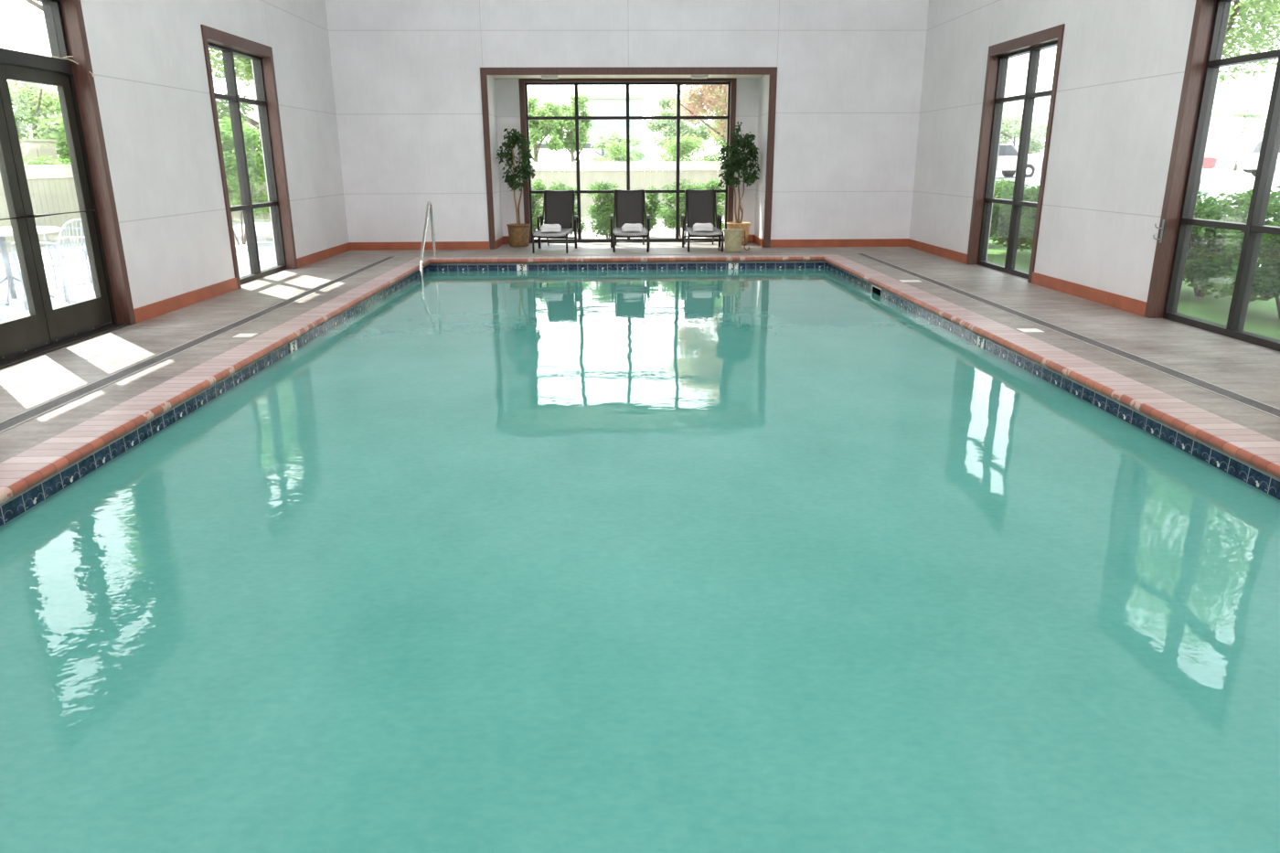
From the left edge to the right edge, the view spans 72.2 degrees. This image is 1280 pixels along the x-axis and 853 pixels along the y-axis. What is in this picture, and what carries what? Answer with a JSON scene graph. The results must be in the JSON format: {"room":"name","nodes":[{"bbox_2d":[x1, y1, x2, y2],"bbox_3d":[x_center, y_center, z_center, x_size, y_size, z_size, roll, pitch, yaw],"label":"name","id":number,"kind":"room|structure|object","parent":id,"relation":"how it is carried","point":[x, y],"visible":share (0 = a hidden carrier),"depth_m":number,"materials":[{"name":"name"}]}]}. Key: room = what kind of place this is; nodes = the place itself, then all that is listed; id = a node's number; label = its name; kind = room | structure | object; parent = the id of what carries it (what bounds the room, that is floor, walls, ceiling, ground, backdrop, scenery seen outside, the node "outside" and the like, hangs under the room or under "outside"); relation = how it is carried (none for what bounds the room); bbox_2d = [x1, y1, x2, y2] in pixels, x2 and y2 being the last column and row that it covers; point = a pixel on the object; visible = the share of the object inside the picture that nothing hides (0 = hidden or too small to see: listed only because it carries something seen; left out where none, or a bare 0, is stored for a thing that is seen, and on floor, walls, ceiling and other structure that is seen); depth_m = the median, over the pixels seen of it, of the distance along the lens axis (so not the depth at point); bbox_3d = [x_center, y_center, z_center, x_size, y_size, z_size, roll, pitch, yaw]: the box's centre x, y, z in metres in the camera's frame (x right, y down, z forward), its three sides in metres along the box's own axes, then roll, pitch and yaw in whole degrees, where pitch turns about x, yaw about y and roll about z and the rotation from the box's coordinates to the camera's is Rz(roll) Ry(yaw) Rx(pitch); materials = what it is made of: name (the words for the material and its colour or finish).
{"room":"indoor swimming pool","nodes":[
{"label":"indoor swimming pool","id":0,"kind":"room"},
{"bbox_2d":[0,241,276,321],"bbox_3d":[-7.310,0.240,4.301,5.403,0.100,24.500,-1,17,-1],"label":"ground","id":1,"kind":"structure","parent":0,"point":[77,273],"depth_m":11.42,"materials":[{"name":"concrete"}]},
{"bbox_2d":[0,225,60,305],"bbox_3d":[-6.610,-1.680,9.175,1.070,0.735,1.070,-1,17,-1],"label":"patio table","id":2,"kind":"object","parent":1,"relation":"on","point":[5,231],"visible":0.73,"depth_m":9.15,"materials":[{"name":"grey"}]},
{"bbox_2d":[24,0,42,10],"bbox_3d":[-8.606,-5.684,13.976,1.983,5.634,2.418,-14,22,-38],"label":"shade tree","id":3,"kind":"object","parent":1,"relation":"on","point":[35,4],"visible":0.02,"depth_m":13.55,"materials":[{"name":"green plant"}]},
{"bbox_2d":[10,218,88,309],"bbox_3d":[-5.795,-1.630,8.795,0.553,0.886,0.587,2,17,8],"label":"patio chair","id":4,"kind":"object","parent":1,"relation":"on","point":[59,262],"visible":0.62,"depth_m":8.60,"materials":[{"name":"grey paint"}]},
{"bbox_2d":[42,223,94,289],"bbox_3d":[-6.440,-2.060,10.219,0.587,0.886,0.553,4,17,13],"label":"patio chair","id":5,"kind":"object","parent":1,"relation":"on","point":[45,238],"visible":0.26,"depth_m":10.16,"materials":[{"name":"grey paint"}]},
{"bbox_2d":[50,0,348,309],"bbox_3d":[-4.561,-3.887,5.053,0.230,7.520,19.180,-1,17,-1],"label":"wall","id":6,"kind":"structure","parent":0,"point":[147,57],"depth_m":8.81,"materials":[{"name":"white paint"}]},
{"bbox_2d":[0,0,136,369],"bbox_3d":[-4.568,-1.925,6.422,0.260,2.730,1.990,-1,17,-1],"label":"door","id":7,"kind":"structure","parent":6,"relation":"in","point":[46,329],"depth_m":7.01,"materials":[{"name":"brown wood"}]},
{"bbox_2d":[28,52,95,76],"bbox_3d":[-4.554,-2.839,6.872,0.106,0.151,0.606,3,17,11],"label":"cord","id":8,"kind":"object","parent":7,"relation":"attached to","point":[92,75],"visible":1,"depth_m":6.96,"materials":[{"name":"beige plastic"}]},
{"bbox_2d":[133,242,350,323],"bbox_3d":[-4.405,-0.287,5.507,0.018,0.125,17.950,-1,17,-1],"label":"baseboard","id":9,"kind":"structure","parent":6,"relation":"attached to","point":[155,309],"depth_m":9.01,"materials":[{"name":"ceramic"}]},
{"bbox_2d":[200,24,297,288],"bbox_3d":[-4.665,-3.137,10.413,0.220,2.730,1.935,-1,17,-1],"label":"window","id":10,"kind":"structure","parent":6,"relation":"in","point":[261,56],"depth_m":10.70,"materials":[{"name":"brown wood"}]},
{"bbox_2d":[232,217,724,241],"bbox_3d":[-2.691,-4.279,19.312,15.520,0.050,8.220,-1,17,-1],"label":"gravel ground","id":11,"kind":"structure","parent":0,"point":[263,228],"depth_m":19.05,"materials":[{"name":"grey gravel"}]},
{"bbox_2d":[209,48,259,128],"bbox_3d":[-7.881,-7.711,19.462,4.611,6.504,5.375,-1,17,-1],"label":"shade tree","id":12,"kind":"object","parent":11,"relation":"on","point":[241,64],"visible":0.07,"depth_m":18.63,"materials":[{"name":"green plant"}]},
{"bbox_2d":[215,93,255,201],"bbox_3d":[-8.653,-5.256,17.738,1.849,2.786,1.790,-1,17,-1],"label":"leafy shrub","id":13,"kind":"object","parent":11,"relation":"on","point":[226,109],"visible":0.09,"depth_m":17.63,"materials":[{"name":"green plant"}]},
{"bbox_2d":[218,116,269,244],"bbox_3d":[-6.998,-4.213,15.220,1.688,2.243,1.910,7,18,21],"label":"leafy shrub","id":14,"kind":"object","parent":11,"relation":"on","point":[255,163],"visible":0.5,"depth_m":14.96,"materials":[{"name":"green plant"}]},
{"bbox_2d":[531,179,546,233],"bbox_3d":[-2.102,-4.152,16.845,0.650,1.141,0.822,2,17,6],"label":"bush","id":15,"kind":"object","parent":11,"relation":"on","point":[536,211],"visible":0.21,"depth_m":16.81,"materials":[{"name":"green plant"}]},
{"bbox_2d":[544,181,587,235],"bbox_3d":[-1.524,-4.279,17.317,0.837,1.106,0.899,-14,22,-38],"label":"bush","id":16,"kind":"object","parent":11,"relation":"on","point":[560,186],"visible":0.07,"depth_m":17.22,"materials":[{"name":"green plant"}]},
{"bbox_2d":[585,179,619,238],"bbox_3d":[-0.575,-4.155,16.854,1.015,1.132,0.831,2,17,8],"label":"bush","id":17,"kind":"object","parent":11,"relation":"on","point":[603,210],"visible":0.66,"depth_m":16.69,"materials":[{"name":"green plant"}]},
{"bbox_2d":[634,186,661,231],"bbox_3d":[0.119,-4.247,17.389,0.689,0.988,0.746,4,17,12],"label":"bush","id":18,"kind":"object","parent":11,"relation":"on","point":[651,208],"visible":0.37,"depth_m":17.23,"materials":[{"name":"green plant"}]},
{"bbox_2d":[655,178,706,238],"bbox_3d":[0.820,-4.188,16.936,1.066,1.136,0.835,-1,17,-1],"label":"bush","id":19,"kind":"object","parent":11,"relation":"on","point":[670,223],"visible":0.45,"depth_m":16.83,"materials":[{"name":"green plant"}]},
{"bbox_2d":[665,85,727,140],"bbox_3d":[2.219,-7.069,20.520,3.349,4.558,3.233,-4,17,-12],"label":"tree","id":20,"kind":"object","parent":11,"relation":"on","point":[718,93],"visible":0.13,"depth_m":20.06,"materials":[{"name":"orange plant"}]},
{"bbox_2d":[696,178,725,231],"bbox_3d":[1.430,-4.343,17.443,0.775,1.132,0.776,15,23,41],"label":"bush","id":21,"kind":"object","parent":11,"relation":"on","point":[710,185],"visible":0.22,"depth_m":17.18,"materials":[{"name":"green plant"}]},
{"bbox_2d":[232,171,724,221],"bbox_3d":[-27.803,-19.162,68.691,68.420,0.050,95.900,-1,17,-1],"label":"ground","id":22,"kind":"structure","parent":0,"point":[650,172],"depth_m":27.26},
{"bbox_2d":[8,81,65,155],"bbox_3d":[-18.536,-9.585,29.567,4.314,4.317,4.086,-13,21,-36],"label":"tree","id":23,"kind":"object","parent":22,"relation":"on","point":[33,86],"visible":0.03,"depth_m":28.02,"materials":[{"name":"green plant"}]},
{"bbox_2d":[7,80,70,164],"bbox_3d":[-15.669,-7.235,23.219,3.791,3.490,3.630,-1,17,-1],"label":"tree","id":24,"kind":"object","parent":22,"relation":"on","point":[51,126],"visible":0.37,"depth_m":22.29,"materials":[{"name":"green plant"}]},
{"bbox_2d":[230,160,725,220],"bbox_3d":[-1.199,-6.248,23.193,19.050,1.430,0.175,-1,17,-1],"label":"fence","id":25,"kind":"object","parent":22,"relation":"on","point":[554,172],"visible":0.15,"depth_m":23.05,"materials":[{"name":"beige"}]},
{"bbox_2d":[527,94,564,161],"bbox_3d":[-4.365,-11.447,36.026,2.532,4.003,2.376,-1,17,-1],"label":"tree","id":26,"kind":"object","parent":22,"relation":"on","point":[541,127],"visible":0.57,"depth_m":35.44,"materials":[{"name":"green plant"}]},
{"bbox_2d":[536,143,604,159],"bbox_3d":[-4.488,-17.156,57.388,4.600,2.500,4.000,-1,17,-1],"label":"carport","id":27,"kind":"object","parent":22,"relation":"on","point":[587,145],"visible":0.02,"depth_m":55.20,"materials":[{"name":"grey"}]},
{"bbox_2d":[551,92,593,161],"bbox_3d":[-3.032,-12.518,38.942,1.987,4.344,2.019,-1,17,-1],"label":"tree","id":28,"kind":"object","parent":22,"relation":"on","point":[570,141],"visible":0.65,"depth_m":38.52,"materials":[{"name":"green plant"}]},
{"bbox_2d":[564,139,632,186],"bbox_3d":[-1.238,-7.408,26.038,2.190,2.047,1.185,-2,17,-6],"label":"round bush","id":29,"kind":"object","parent":22,"relation":"on","point":[620,150],"visible":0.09,"depth_m":25.72,"materials":[{"name":"green plant"}]},
{"bbox_2d":[580,93,644,179],"bbox_3d":[-2.304,-24.376,74.080,5.200,6.600,6.600,-1,17,-1],"label":"building","id":30,"kind":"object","parent":22,"relation":"on","point":[601,104],"visible":0.52,"depth_m":70.70,"materials":[{"name":"beige"}]},
{"bbox_2d":[590,128,648,161],"bbox_3d":[-1.165,-15.121,49.536,3.365,3.158,3.264,-1,17,-1],"label":"tree","id":31,"kind":"object","parent":22,"relation":"on","point":[599,144],"visible":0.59,"depth_m":49.14,"materials":[{"name":"green plant"}]},
{"bbox_2d":[642,93,714,158],"bbox_3d":[1.972,-13.467,41.830,3.906,4.445,3.451,5,18,17],"label":"tree","id":32,"kind":"object","parent":22,"relation":"on","point":[668,127],"visible":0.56,"depth_m":41.13,"materials":[{"name":"green plant"}]},
{"bbox_2d":[655,133,725,183],"bbox_3d":[1.562,-7.503,25.978,2.402,2.239,1.540,-1,17,-1],"label":"round bush","id":33,"kind":"object","parent":22,"relation":"on","point":[688,145],"visible":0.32,"depth_m":25.58,"materials":[{"name":"green plant"}]},
{"bbox_2d":[696,86,726,148],"bbox_3d":[3.534,-10.250,31.430,2.935,4.319,3.453,-1,17,-1],"label":"tree","id":34,"kind":"object","parent":22,"relation":"on","point":[721,143],"visible":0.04,"depth_m":31.20,"materials":[{"name":"green plant"}]},
{"bbox_2d":[324,0,928,242],"bbox_3d":[-0.172,-6.548,13.757,9.057,7.520,1.230,-1,17,-1],"label":"wall","id":35,"kind":"structure","parent":0,"point":[406,73],"depth_m":13.54,"materials":[{"name":"white paint"}]},
{"bbox_2d":[540,75,558,78],"bbox_3d":[-1.431,-5.531,13.909,0.290,0.045,0.080,-1,17,-1],"label":"soffit light","id":36,"kind":"object","parent":35,"relation":"attached to","point":[542,77],"visible":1,"depth_m":13.88,"materials":[{"name":"beige plastic"}]},
{"bbox_2d":[490,74,764,78],"bbox_3d":[-0.186,-5.579,13.947,4.340,0.015,0.970,-1,17,-1],"label":"ceiling","id":37,"kind":"structure","parent":35,"relation":"attached to","point":[493,76],"depth_m":14.12,"materials":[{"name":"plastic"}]},
{"bbox_2d":[518,78,736,243],"bbox_3d":[-0.195,-4.475,14.882,3.575,2.660,0.220,-1,17,-1],"label":"window","id":38,"kind":"structure","parent":35,"relation":"in","point":[523,83],"depth_m":14.70,"materials":[{"name":"brown wood"}]},
{"bbox_2d":[480,66,777,249],"bbox_3d":[-0.159,-4.190,13.831,4.540,2.724,0.060,-1,17,-1],"label":"trim","id":39,"kind":"structure","parent":35,"relation":"attached to","point":[772,71],"depth_m":13.48,"materials":[{"name":"brown wood"}]},
{"bbox_2d":[349,234,908,250],"bbox_3d":[-0.154,-3.089,14.678,9.021,0.125,1.018,-1,17,-1],"label":"baseboard","id":40,"kind":"structure","parent":35,"relation":"attached to","point":[505,240],"depth_m":14.25,"materials":[{"name":"ceramic"}]},
{"bbox_2d":[690,74,708,78],"bbox_3d":[0.944,-5.559,13.970,0.290,0.045,0.080,-1,17,-1],"label":"soffit light","id":41,"kind":"object","parent":35,"relation":"attached to","point":[691,76],"visible":1,"depth_m":13.94,"materials":[{"name":"beige plastic"}]},
{"bbox_2d":[0,241,1279,463],"bbox_3d":[0.099,-0.369,6.138,9.657,0.120,19.350,-1,17,-1],"label":"floor","id":42,"kind":"structure","parent":0,"point":[1245,368],"depth_m":7.17,"materials":[{"name":"concrete"}]},
{"bbox_2d":[0,256,396,433],"bbox_3d":[-3.465,-0.127,5.191,0.129,0.015,16.600,-1,17,-1],"label":"drain","id":43,"kind":"object","parent":42,"relation":"in","point":[13,421],"visible":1,"depth_m":6.29,"materials":[{"name":"grey metal"}]},
{"bbox_2d":[232,333,256,337],"bbox_3d":[-3.247,-0.751,7.225,0.150,0.004,0.150,-1,17,-1],"label":"marker","id":44,"kind":"object","parent":42,"relation":"on","point":[239,335],"visible":1,"depth_m":7.19,"materials":[{"name":"white tile"}]},
{"bbox_2d":[495,128,535,246],"bbox_3d":[-2.026,-3.921,14.436,0.647,1.871,0.573,-1,17,-1],"label":"potted ficus","id":45,"kind":"object","parent":42,"relation":"on","point":[518,233],"visible":1,"depth_m":14.31,"materials":[{"name":"green plant"}]},
{"bbox_2d":[506,223,530,246],"bbox_3d":[-2.017,-3.189,14.634,0.396,0.356,0.396,-1,17,-1],"label":"basket pot","id":46,"kind":"object","parent":45,"relation":"on","point":[518,233],"depth_m":14.51,"materials":[{"name":"brown wicker"}]},
{"bbox_2d":[532,190,578,253],"bbox_3d":[-1.344,-3.286,14.008,0.634,0.917,1.277,1,17,4],"label":"lounge chair","id":47,"kind":"object","parent":42,"relation":"on","point":[558,205],"visible":0.77,"depth_m":14.26,"materials":[{"name":"black"}]},
{"bbox_2d":[540,224,561,232],"bbox_3d":[-1.393,-3.100,13.716,0.318,0.123,0.216,-2,17,-5],"label":"folded towel","id":48,"kind":"object","parent":47,"relation":"on","point":[545,228],"visible":1,"depth_m":13.62,"materials":[{"name":"white fabric"}]},
{"bbox_2d":[389,253,831,256],"bbox_3d":[-0.190,-2.584,13.240,7.125,0.015,0.044,-1,17,-1],"label":"drain","id":49,"kind":"object","parent":42,"relation":"in","point":[737,253],"visible":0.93,"depth_m":13.23,"materials":[{"name":"grey metal"}]},
{"bbox_2d":[610,189,650,252],"bbox_3d":[-0.159,-3.318,14.097,0.634,0.917,1.277,-1,17,-1],"label":"lounge chair","id":50,"kind":"object","parent":42,"relation":"on","point":[630,205],"visible":0.86,"depth_m":14.35,"materials":[{"name":"black"}]},
{"bbox_2d":[621,223,642,232],"bbox_3d":[-0.119,-3.121,13.768,0.318,0.123,0.216,2,17,6],"label":"folded towel","id":51,"kind":"object","parent":50,"relation":"on","point":[627,227],"visible":1,"depth_m":13.68,"materials":[{"name":"white fabric"}]},
{"bbox_2d":[0,255,1279,525],"bbox_3d":[0.032,-0.039,7.083,6.310,1.300,12.930,-1,17,-1],"label":"swimming pool","id":52,"kind":"object","parent":42,"relation":"in","point":[33,475],"visible":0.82,"depth_m":5.83,"materials":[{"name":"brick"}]},
{"bbox_2d":[419,201,438,281],"bbox_3d":[-2.986,-2.241,12.353,0.110,1.775,1.410,-1,17,-3],"label":"pool handrail","id":53,"kind":"object","parent":52,"relation":"attached to","point":[429,203],"visible":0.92,"depth_m":12.22,"materials":[{"name":"silver metal"}]},
{"bbox_2d":[0,267,1279,852],"bbox_3d":[0.003,-0.490,6.934,5.865,0.001,12.550,-1,17,-1],"label":"pool water","id":54,"kind":"object","parent":52,"relation":"in","point":[676,560],"visible":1,"depth_m":3.21,"materials":[{"name":"teal liquid"}]},
{"bbox_2d":[681,189,724,252],"bbox_3d":[1.004,-3.326,14.108,0.634,0.917,1.277,-1,17,-1],"label":"lounge chair","id":55,"kind":"object","parent":42,"relation":"on","point":[700,206],"visible":0.85,"depth_m":14.36,"materials":[{"name":"black"}]},
{"bbox_2d":[693,223,713,231],"bbox_3d":[0.990,-3.134,13.797,0.318,0.123,0.216,1,17,3],"label":"folded towel","id":56,"kind":"object","parent":55,"relation":"on","point":[697,227],"visible":1,"depth_m":13.70,"materials":[{"name":"white fabric"}]},
{"bbox_2d":[723,228,743,252],"bbox_3d":[1.444,-2.890,13.634,0.314,0.339,0.314,-1,17,-1],"label":"straw basket","id":57,"kind":"object","parent":42,"relation":"on","point":[732,237],"visible":1,"depth_m":13.54,"materials":[{"name":"beige wicker"}]},
{"bbox_2d":[717,231,749,250],"bbox_3d":[1.468,-2.933,13.841,0.504,0.300,0.234,-1,17,-1],"label":"plant stand","id":58,"kind":"object","parent":42,"relation":"on","point":[722,231],"visible":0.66,"depth_m":13.79,"materials":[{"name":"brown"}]},
{"bbox_2d":[716,121,760,245],"bbox_3d":[1.625,-4.007,14.512,0.721,1.965,0.502,-1,17,-1],"label":"potted ficus","id":59,"kind":"object","parent":42,"relation":"on","point":[733,165],"visible":0.99,"depth_m":14.38,"materials":[{"name":"plant"}]},
{"bbox_2d":[726,222,750,245],"bbox_3d":[1.651,-3.240,14.747,0.400,0.360,0.400,-1,17,-1],"label":"basket pot","id":60,"kind":"object","parent":59,"relation":"on","point":[745,226],"depth_m":14.60,"materials":[{"name":"wicker"}]},
{"bbox_2d":[898,279,920,282],"bbox_3d":[3.166,-1.702,10.272,0.225,0.004,0.150,-1,17,-1],"label":"marker","id":61,"kind":"object","parent":42,"relation":"on","point":[903,281],"visible":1,"depth_m":10.25,"materials":[{"name":"white tile"}]},
{"bbox_2d":[1016,328,1044,332],"bbox_3d":[3.243,-0.798,7.297,0.170,0.004,0.150,-1,17,-1],"label":"marker","id":62,"kind":"object","parent":42,"relation":"on","point":[1025,330],"visible":1,"depth_m":7.28,"materials":[{"name":"white tile"}]},
{"bbox_2d":[854,253,1279,418],"bbox_3d":[3.553,-0.210,5.373,0.129,0.015,16.600,-1,17,-1],"label":"drain","id":63,"kind":"object","parent":42,"relation":"in","point":[1257,405],"visible":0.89,"depth_m":6.49,"materials":[{"name":"grey metal"}]},
{"bbox_2d":[704,175,1279,266],"bbox_3d":[14.010,-10.281,38.065,13.780,0.650,102.000,-1,17,-1],"label":"ground","id":64,"kind":"structure","parent":0,"point":[1210,189],"depth_m":29.68,"materials":[{"name":"grey concrete"}]},
{"bbox_2d":[996,143,1042,177],"bbox_3d":[18.953,-14.185,46.962,4.746,1.750,1.910,-4,17,-11],"label":"parked car","id":65,"kind":"object","parent":64,"relation":"on","point":[1008,153],"visible":0.3,"depth_m":46.22,"materials":[{"name":"grey paint"}]},
{"bbox_2d":[1217,0,1279,84],"bbox_3d":[9.077,-6.262,14.229,3.644,6.677,7.000,-4,17,-13],"label":"shade tree","id":66,"kind":"object","parent":64,"relation":"on","point":[1239,9],"visible":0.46,"depth_m":12.68,"materials":[{"name":"green plant"}]},
{"bbox_2d":[908,0,1230,311],"bbox_3d":[4.723,-3.997,5.293,0.230,7.520,19.180,-1,17,-1],"label":"wall","id":67,"kind":"structure","parent":0,"point":[1123,63],"depth_m":9.00,"materials":[{"name":"white paint"}]},
{"bbox_2d":[966,23,1065,283],"bbox_3d":[4.569,-3.238,10.623,0.220,2.730,1.935,-1,17,-1],"label":"window","id":68,"kind":"structure","parent":67,"relation":"in","point":[998,55],"depth_m":10.90,"materials":[{"name":"brown wood"}]},
{"bbox_2d":[907,238,1146,316],"bbox_3d":[4.630,-0.394,5.741,0.018,0.125,17.950,-1,17,-1],"label":"baseboard","id":69,"kind":"structure","parent":67,"relation":"attached to","point":[1110,299],"depth_m":9.19,"materials":[{"name":"ceramic"}]},
{"bbox_2d":[1144,0,1279,351],"bbox_3d":[4.687,-2.023,6.622,0.220,2.730,1.910,-1,17,-1],"label":"window","id":70,"kind":"structure","parent":67,"relation":"in","point":[1201,70],"depth_m":7.25,"materials":[{"name":"brown wood"}]},
{"bbox_2d":[1152,219,1165,243],"bbox_3d":[4.532,-1.712,7.681,0.028,0.200,0.097,-6,18,-20],"label":"wall hook","id":71,"kind":"object","parent":70,"relation":"attached to","point":[1163,221],"visible":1,"depth_m":7.66,"materials":[{"name":"silver metal"}]},
{"bbox_2d":[986,238,1279,340],"bbox_3d":[6.370,-1.231,9.223,3.200,0.050,42.000,-1,17,-1],"label":"ground","id":72,"kind":"structure","parent":0,"point":[1262,318],"depth_m":9.23,"materials":[{"name":"green plant"}]},
{"bbox_2d":[989,177,1014,243],"bbox_3d":[6.134,-3.854,15.751,1.234,1.191,1.594,-4,17,-12],"label":"shrub","id":73,"kind":"object","parent":72,"relation":"on","point":[996,195],"visible":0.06,"depth_m":15.15,"materials":[{"name":"green plant"}]},
{"bbox_2d":[990,179,1039,252],"bbox_3d":[6.101,-3.370,14.164,1.279,1.184,1.392,-8,19,-25],"label":"shrub","id":74,"kind":"object","parent":72,"relation":"on","point":[1002,220],"visible":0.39,"depth_m":14.06,"materials":[{"name":"green plant"}]},
{"bbox_2d":[1018,187,1039,245],"bbox_3d":[6.228,-2.935,12.742,1.264,1.176,1.516,-1,17,-1],"label":"shrub","id":75,"kind":"object","parent":72,"relation":"on","point":[1028,230],"visible":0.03,"depth_m":12.97,"materials":[{"name":"green plant"}]},
{"bbox_2d":[1182,190,1268,298],"bbox_3d":[6.350,-2.023,9.758,1.289,1.165,1.358,15,23,41],"label":"shrub","id":76,"kind":"object","parent":72,"relation":"on","point":[1207,260],"visible":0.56,"depth_m":9.49,"materials":[{"name":"green plant"}]},
{"bbox_2d":[1212,185,1279,318],"bbox_3d":[6.214,-1.637,8.352,1.166,1.244,1.482,-4,17,-11],"label":"shrub","id":77,"kind":"object","parent":72,"relation":"on","point":[1265,282],"visible":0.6,"depth_m":8.37,"materials":[{"name":"green plant"}]},
{"bbox_2d":[996,162,1279,187],"bbox_3d":[78.887,-21.487,73.165,118.000,0.100,172.000,-1,17,-1],"label":"ground","id":78,"kind":"structure","parent":0,"point":[1222,173],"depth_m":47.10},
{"bbox_2d":[999,114,1047,154],"bbox_3d":[27.110,-20.674,63.828,5.658,4.179,5.746,6,18,20],"label":"tree","id":79,"kind":"object","parent":78,"relation":"on","point":[1015,128],"visible":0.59,"depth_m":62.75,"materials":[{"name":"green plant"}]},
{"bbox_2d":[1202,157,1216,168],"bbox_3d":[25.972,-13.436,44.217,5.145,1.720,1.910,9,19,27],"label":"pickup truck","id":80,"kind":"object","parent":78,"relation":"on","point":[1208,162],"visible":0.04,"depth_m":42.47,"materials":[{"name":"red paint"}]},
{"bbox_2d":[1204,117,1263,172],"bbox_3d":[35.629,-18.190,57.027,9.100,3.300,2.400,9,19,27],"label":"box truck","id":81,"kind":"object","parent":78,"relation":"on","point":[1226,142],"visible":0.27,"depth_m":55.02,"materials":[{"name":"white paint"}]},
{"bbox_2d":[1211,98,1267,170],"bbox_3d":[45.558,-21.765,65.788,5.352,4.983,5.804,-1,17,-1],"label":"tree","id":82,"kind":"object","parent":78,"relation":"on","point":[1255,121],"visible":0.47,"depth_m":64.80,"materials":[{"name":"green plant"}]},
{"bbox_2d":[1239,139,1279,176],"bbox_3d":[31.314,-12.649,41.502,4.746,1.750,1.910,8,19,25],"label":"parked car","id":83,"kind":"object","parent":78,"relation":"on","point":[1250,156],"visible":0.43,"depth_m":41.65,"materials":[{"name":"grey paint"}]},
{"bbox_3d":[-35.088,1.281,1.499,49.900,0.050,44.100,-1,17,-1],"label":"ground","id":84,"kind":"structure","parent":0,"visible":0},
{"bbox_2d":[19,138,58,164],"bbox_3d":[-13.793,-5.548,20.178,0.760,2.000,0.660,-1,17,-1],"label":"utility box","id":85,"kind":"object","parent":84,"relation":"on","point":[34,148],"visible":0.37,"depth_m":19.70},
{"bbox_2d":[22,155,71,164],"bbox_3d":[-11.832,-4.814,18.360,2.202,1.647,1.163,-1,17,-1],"label":"shrub","id":86,"kind":"object","parent":84,"relation":"on","point":[43,157],"visible":0.07,"depth_m":17.82,"materials":[{"name":"green plant"}]},
{"bbox_2d":[0,164,234,253],"bbox_3d":[-10.432,-3.346,13.758,0.175,1.430,18.950,-1,17,-1],"label":"fence","id":87,"kind":"object","parent":84,"relation":"on","point":[51,187],"visible":0.12,"depth_m":15.53,"materials":[{"name":"beige wood"}]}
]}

